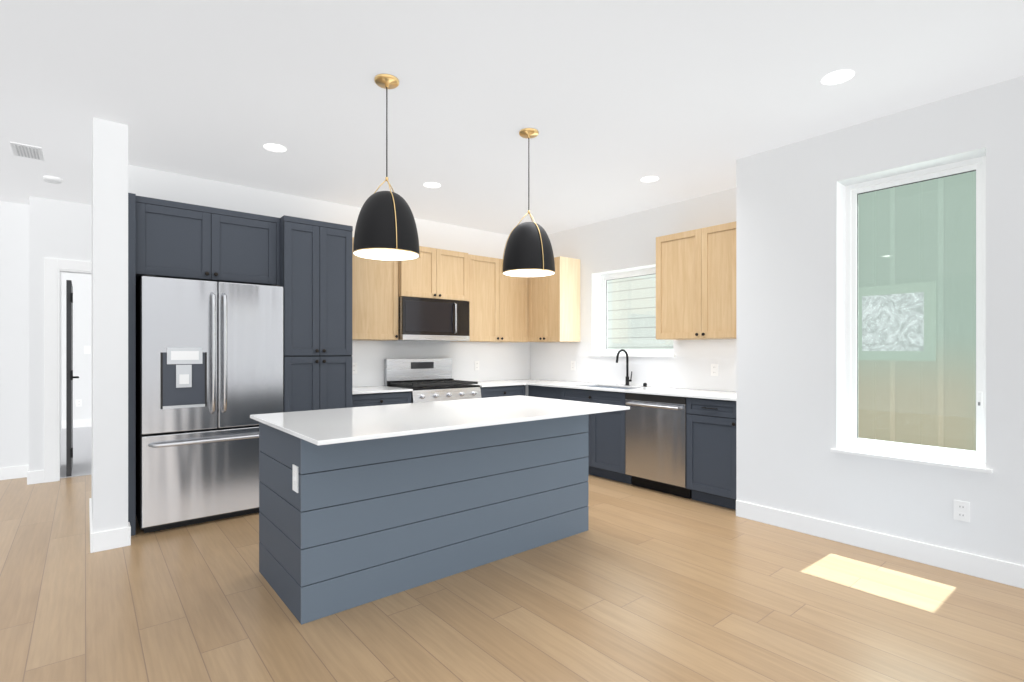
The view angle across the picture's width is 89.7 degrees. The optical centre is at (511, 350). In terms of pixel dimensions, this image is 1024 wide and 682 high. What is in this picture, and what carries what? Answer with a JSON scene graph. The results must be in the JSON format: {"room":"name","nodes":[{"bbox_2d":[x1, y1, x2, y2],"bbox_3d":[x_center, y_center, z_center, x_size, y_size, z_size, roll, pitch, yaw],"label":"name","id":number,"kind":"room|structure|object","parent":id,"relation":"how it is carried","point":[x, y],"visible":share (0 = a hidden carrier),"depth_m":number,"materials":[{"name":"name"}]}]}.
{"room":"kitchen","nodes":[
{"label":"kitchen","id":0,"kind":"room"},
{"bbox_2d":[0,201,27,467],"bbox_3d":[-6.817,-0.105,3.883,4.700,2.810,0.120,0,0,-40],"label":"wall","id":1,"kind":"structure","parent":0,"point":[13,216],"depth_m":5.25,"materials":[{"name":"white paint"}]},
{"bbox_2d":[28,196,91,471],"bbox_3d":[-2.756,-0.105,6.717,5.170,2.810,0.120,0,0,-40],"label":"wall","id":2,"kind":"structure","parent":0,"point":[35,232],"depth_m":5.19,"materials":[{"name":"white paint"}]},
{"bbox_2d":[44,258,91,482],"bbox_3d":[-4.260,0.190,5.460,1.030,2.220,0.136,0,0,-40],"label":"door frame","id":3,"kind":"structure","parent":2,"relation":"attached to","point":[53,268],"depth_m":5.12,"materials":[{"name":"white wood"}]},
{"bbox_2d":[66,280,78,475],"bbox_3d":[-4.778,0.279,5.608,0.097,2.018,0.814,0,0,-40],"label":"hall door","id":4,"kind":"structure","parent":2,"relation":"in","point":[69,376],"depth_m":5.31,"materials":[{"name":"grey"}]},
{"bbox_2d":[62,419,91,428],"bbox_3d":[-5.605,1.227,10.153,4.930,0.134,0.014,0,0,-40],"label":"baseboard","id":5,"kind":"structure","parent":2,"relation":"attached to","point":[78,423],"depth_m":8.73,"materials":[{"name":"white"}]},
{"bbox_2d":[76,399,81,406],"bbox_3d":[-7.335,0.880,8.722,0.080,0.125,0.007,0,0,-40],"label":"outlet","id":6,"kind":"object","parent":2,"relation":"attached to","point":[78,401],"depth_m":8.72,"materials":[{"name":"white plastic"}]},
{"bbox_2d":[84,346,90,353],"bbox_3d":[-7.249,-0.020,8.790,0.090,0.140,0.012,0,0,-40],"label":"light switch","id":7,"kind":"object","parent":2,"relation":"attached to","point":[87,349],"depth_m":8.79,"materials":[{"name":"white plastic"}]},
{"bbox_2d":[92,117,127,532],"bbox_3d":[-2.966,-0.105,3.783,0.182,2.810,1.030,0,0,-40],"label":"wall","id":8,"kind":"structure","parent":0,"point":[109,325],"depth_m":3.38,"materials":[{"name":"white paint"}]},
{"bbox_2d":[128,165,529,395],"bbox_3d":[-1.490,-0.105,5.598,4.408,2.810,0.120,0,0,-40],"label":"wall","id":9,"kind":"structure","parent":0,"point":[153,183],"depth_m":4.91,"materials":[{"name":"white paint"}]},
{"bbox_2d":[128,193,279,285],"bbox_3d":[-2.519,-0.828,4.235,0.977,0.565,0.657,0,0,-40],"label":"upper cabinet","id":10,"kind":"object","parent":9,"relation":"attached to","point":[167,239],"depth_m":3.93,"materials":[{"name":"grey wood"}]},
{"bbox_2d":[352,237,527,341],"bbox_3d":[-0.819,-0.611,5.792,2.460,0.998,0.430,0,0,-40],"label":"upper cabinet","id":11,"kind":"object","parent":9,"relation":"attached to","point":[490,292],"visible":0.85,"depth_m":5.62,"materials":[{"name":"brown wood"}]},
{"bbox_2d":[390,297,469,340],"bbox_3d":[-0.917,-0.337,5.681,0.832,0.443,0.475,0,0,-40],"label":"over-the-range microwave","id":12,"kind":"object","parent":11,"relation":"attached to","point":[423,319],"visible":0.96,"depth_m":5.50,"materials":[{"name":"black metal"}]},
{"bbox_2d":[0,474,1023,681],"bbox_3d":[-2.427,1.350,2.716,9.970,0.100,15.920,0,0,-40],"label":"floor","id":13,"kind":"structure","parent":0,"point":[633,583],"depth_m":2.57,"materials":[{"name":"brown wood"}]},
{"bbox_2d":[60,427,91,477],"bbox_3d":[-4.201,1.297,8.461,4.929,0.006,4.408,0,0,-40],"label":"carpet floor","id":14,"kind":"structure","parent":13,"relation":"on","point":[82,451],"depth_m":6.57,"materials":[{"name":"grey"}]},
{"bbox_2d":[136,275,282,532],"bbox_3d":[-2.445,0.382,4.164,0.942,1.837,0.828,0,0,-40],"label":"refrigerator","id":15,"kind":"object","parent":13,"relation":"on","point":[209,368],"visible":0.77,"depth_m":3.83,"materials":[{"name":"stainless steel"},{"name":"dark plastic"}]},
{"bbox_2d":[280,215,352,411],"bbox_3d":[-1.884,0.095,4.690,0.581,2.410,0.767,0,0,-40],"label":"tall cabinet","id":16,"kind":"object","parent":13,"relation":"on","point":[306,264],"depth_m":4.38,"materials":[{"name":"grey wood"}]},
{"bbox_2d":[352,393,410,406],"bbox_3d":[-1.450,0.849,5.143,0.661,0.902,0.626,0,0,-40],"label":"base cabinet","id":17,"kind":"object","parent":13,"relation":"on","point":[358,399],"depth_m":4.89,"materials":[{"name":"grey wood"}]},
{"bbox_2d":[352,385,411,392],"bbox_3d":[-1.442,0.387,5.135,0.663,0.021,0.646,0,0,-40],"label":"countertop","id":18,"kind":"structure","parent":17,"relation":"on","point":[355,388],"depth_m":5.04,"materials":[{"name":"white stone"}]},
{"bbox_2d":[259,415,587,624],"bbox_3d":[-0.473,0.850,3.381,2.032,0.902,0.770,0,0,-40],"label":"kitchen island","id":19,"kind":"object","parent":13,"relation":"on","point":[358,506],"depth_m":2.85,"materials":[{"name":"grey"}]},
{"bbox_2d":[250,395,629,446],"bbox_3d":[-0.374,0.387,3.271,2.100,0.020,1.155,0,0,-40],"label":"island countertop","id":20,"kind":"structure","parent":19,"relation":"on","point":[322,428],"depth_m":2.96,"materials":[{"name":"white stone"}]},
{"bbox_2d":[384,358,480,402],"bbox_3d":[-0.846,0.693,5.596,0.834,1.215,0.692,0,0,-40],"label":"range","id":21,"kind":"object","parent":13,"relation":"on","point":[428,379],"visible":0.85,"depth_m":5.60,"materials":[{"name":"silver metal"}]},
{"bbox_2d":[481,385,524,397],"bbox_3d":[-0.291,0.849,6.103,0.657,0.902,0.626,0,0,-40],"label":"base cabinet","id":22,"kind":"object","parent":13,"relation":"on","point":[497,390],"depth_m":5.86,"materials":[{"name":"grey wood"}]},
{"bbox_2d":[472,377,556,388],"bbox_3d":[-0.043,0.387,6.295,1.284,0.021,0.646,0,0,-40],"label":"countertop","id":23,"kind":"structure","parent":22,"relation":"on","point":[483,384],"depth_m":6.16,"materials":[{"name":"white stone"}]},
{"bbox_2d":[528,387,557,398],"bbox_3d":[0.613,0.849,6.025,0.621,0.902,0.625,0,0,-40],"label":"base cabinet","id":24,"kind":"object","parent":13,"relation":"on","point":[543,392],"depth_m":5.87,"materials":[{"name":"grey wood"}]},
{"bbox_2d":[558,387,665,483],"bbox_3d":[1.051,0.849,5.495,0.621,0.902,0.872,0,0,-40],"label":"base cabinet","id":25,"kind":"object","parent":13,"relation":"on","point":[606,430],"depth_m":5.17,"materials":[{"name":"grey wood"}]},
{"bbox_2d":[625,393,691,498],"bbox_3d":[1.509,0.850,4.885,0.661,0.901,0.645,0,0,-40],"label":"dishwasher","id":26,"kind":"object","parent":13,"relation":"on","point":[655,442],"visible":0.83,"depth_m":4.69,"materials":[{"name":"silver metal"}]},
{"bbox_2d":[686,399,735,509],"bbox_3d":[1.895,0.849,4.478,0.621,0.902,0.468,0,0,-40],"label":"base cabinet","id":27,"kind":"object","parent":13,"relation":"on","point":[710,423],"depth_m":4.29,"materials":[{"name":"grey wood"}]},
{"bbox_2d":[526,379,735,402],"bbox_3d":[1.221,0.387,5.268,0.648,0.021,2.545,0,0,-40],"label":"countertop","id":28,"kind":"structure","parent":27,"relation":"on","point":[689,392],"depth_m":4.96,"materials":[{"name":"white stone"}]},
{"bbox_2d":[582,383,613,386],"bbox_3d":[1.046,0.493,5.492,0.428,0.217,0.727,0,0,-40],"label":"sink","id":29,"kind":"object","parent":28,"relation":"in","point":[583,384],"depth_m":5.81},
{"bbox_2d":[614,349,633,386],"bbox_3d":[1.210,0.179,5.564,0.219,0.396,0.093,0,0,-40],"label":"faucet","id":30,"kind":"object","parent":28,"relation":"on","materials":[{"name":"black metal"}]},
{"bbox_2d":[0,0,1023,234],"bbox_3d":[-2.427,-1.560,2.716,9.970,0.100,15.920,0,0,-40],"label":"ceiling","id":31,"kind":"structure","parent":0,"point":[613,102],"depth_m":2.96,"materials":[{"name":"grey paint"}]},
{"bbox_2d":[10,142,43,160],"bbox_3d":[-3.655,-1.504,3.887,0.170,0.012,0.320,0,0,-40],"label":"ceiling vent","id":32,"kind":"object","parent":31,"relation":"in","point":[26,151],"visible":0.98,"depth_m":3.87,"materials":[{"name":"white metal"}]},
{"bbox_2d":[43,175,62,183],"bbox_3d":[-4.007,-1.491,4.494,0.130,0.036,0.130,0,0,-40],"label":"smoke detector","id":33,"kind":"object","parent":31,"relation":"attached to","point":[53,179],"visible":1,"depth_m":4.46,"materials":[{"name":"white plastic"}]},
{"bbox_2d":[263,144,285,151],"bbox_3d":[-1.761,-1.507,3.827,0.156,0.004,0.156,0,0,-40],"label":"recessed light","id":34,"kind":"object","parent":31,"relation":"in","point":[274,147],"visible":1,"depth_m":3.81,"materials":[{"name":"white plastic"}]},
{"bbox_2d":[353,74,419,260],"bbox_3d":[-0.697,-1.021,2.870,0.364,0.976,0.366,0,0,-40],"label":"pendant light","id":35,"kind":"object","parent":31,"relation":"hanging from","point":[385,228],"visible":1,"depth_m":2.75,"materials":[{"name":"black metal"}]},
{"bbox_2d":[423,182,440,187],"bbox_3d":[-0.727,-1.507,4.684,0.156,0.004,0.156,0,0,-40],"label":"recessed light","id":36,"kind":"object","parent":31,"relation":"in","point":[432,185],"visible":1,"depth_m":4.68,"materials":[{"name":"white"}]},
{"bbox_2d":[502,128,554,276],"bbox_3d":[0.117,-1.021,3.551,0.364,0.976,0.366,0,0,-40],"label":"pendant light","id":37,"kind":"object","parent":31,"relation":"hanging from","point":[528,250],"visible":1,"depth_m":3.43,"materials":[{"name":"black metal"}]},
{"bbox_2d":[641,176,658,181],"bbox_3d":[1.209,-1.507,4.522,0.156,0.004,0.156,0,0,-40],"label":"recessed light","id":38,"kind":"object","parent":31,"relation":"in","point":[650,179],"visible":1,"depth_m":4.52,"materials":[{"name":"white plastic"}]},
{"bbox_2d":[821,70,854,84],"bbox_3d":[1.795,-1.507,2.839,0.156,0.004,0.156,0,0,-40],"label":"recessed light","id":39,"kind":"object","parent":31,"relation":"in","point":[837,77],"visible":1,"depth_m":2.84,"materials":[{"name":"white"}]},
{"bbox_2d":[530,188,735,391],"bbox_3d":[1.313,-0.105,5.843,0.220,2.810,3.320,0,0,-40],"label":"wall","id":40,"kind":"structure","parent":0,"point":[625,243],"depth_m":5.78,"materials":[{"name":"white paint"}]},
{"bbox_2d":[588,267,675,356],"bbox_3d":[1.371,-0.425,5.748,0.243,0.978,1.160,0,0,-40],"label":"window","id":41,"kind":"structure","parent":40,"relation":"in","point":[631,352],"depth_m":5.95,"materials":[{"name":"white"}]},
{"bbox_2d":[736,76,1023,565],"bbox_3d":[3.874,-0.105,1.705,0.220,2.810,6.320,0,0,-40],"label":"wall","id":42,"kind":"structure","parent":0,"point":[790,316],"depth_m":3.46,"materials":[{"name":"white paint"}]},
{"bbox_2d":[830,156,992,473],"bbox_3d":[2.536,-0.235,3.292,0.243,1.852,0.818,0,0,-40],"label":"window","id":43,"kind":"structure","parent":42,"relation":"in","point":[961,459],"depth_m":3.32,"materials":[{"name":"white"}]},
{"bbox_2d":[954,500,969,521],"bbox_3d":[2.636,0.938,3.019,0.008,0.115,0.072,0,0,-40],"label":"outlet","id":44,"kind":"object","parent":42,"relation":"attached to","point":[961,510],"visible":1,"depth_m":3.02,"materials":[{"name":"white plastic"}]},
{"label":"outside","id":45,"kind":"structure","parent":0,"visible":0},
{"bbox_3d":[4.952,1.485,6.703,7.819,0.130,20.000,0,0,-40],"label":"ground","id":46,"kind":"structure","parent":45,"visible":0},
{"bbox_2d":[608,274,672,348],"bbox_3d":[1.489,-1.600,8.678,0.230,6.200,6.540,0,0,-40],"label":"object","id":47,"kind":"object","parent":46,"relation":"on","point":[634,298],"depth_m":8.03,"materials":[{"name":"grey"}]},
{"bbox_2d":[858,171,975,450],"bbox_3d":[6.278,-1.600,2.899,0.234,6.200,8.450,0,0,-40],"label":"window glass","id":48,"kind":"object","parent":46,"relation":"on","point":[920,186],"depth_m":5.28,"materials":[{"name":"green"}]},
{"bbox_3d":[-1.391,-0.105,0.769,9.080,2.810,11.600,0,0,-40],"label":"wall","id":49,"kind":"structure","parent":0,"visible":0},
{"bbox_2d":[0,465,23,479],"bbox_3d":[-6.716,1.238,3.878,4.550,0.125,0.017,0,0,-40],"label":"baseboard","id":50,"kind":"structure","parent":49,"relation":"attached to","point":[13,472],"depth_m":5.23,"materials":[{"name":"white wood"}]},
{"bbox_2d":[24,465,35,484],"bbox_3d":[-4.833,1.238,5.161,0.014,0.125,0.404,0,0,-40],"label":"baseboard","id":51,"kind":"structure","parent":49,"relation":"attached to","point":[31,476],"depth_m":5.03,"materials":[{"name":"white wood"}]},
{"bbox_2d":[89,498,95,552],"bbox_3d":[-3.037,1.238,3.715,0.014,0.125,1.044,0,0,-40],"label":"baseboard","id":52,"kind":"structure","parent":49,"relation":"attached to","point":[92,535],"depth_m":3.33,"materials":[{"name":"white wood"}]},
{"bbox_2d":[736,500,1023,588],"bbox_3d":[3.736,1.238,1.688,0.014,0.125,6.169,0,0,-40],"label":"baseboard","id":53,"kind":"structure","parent":49,"relation":"attached to","point":[1000,571],"depth_m":3.27,"materials":[{"name":"white wood"}]}
]}

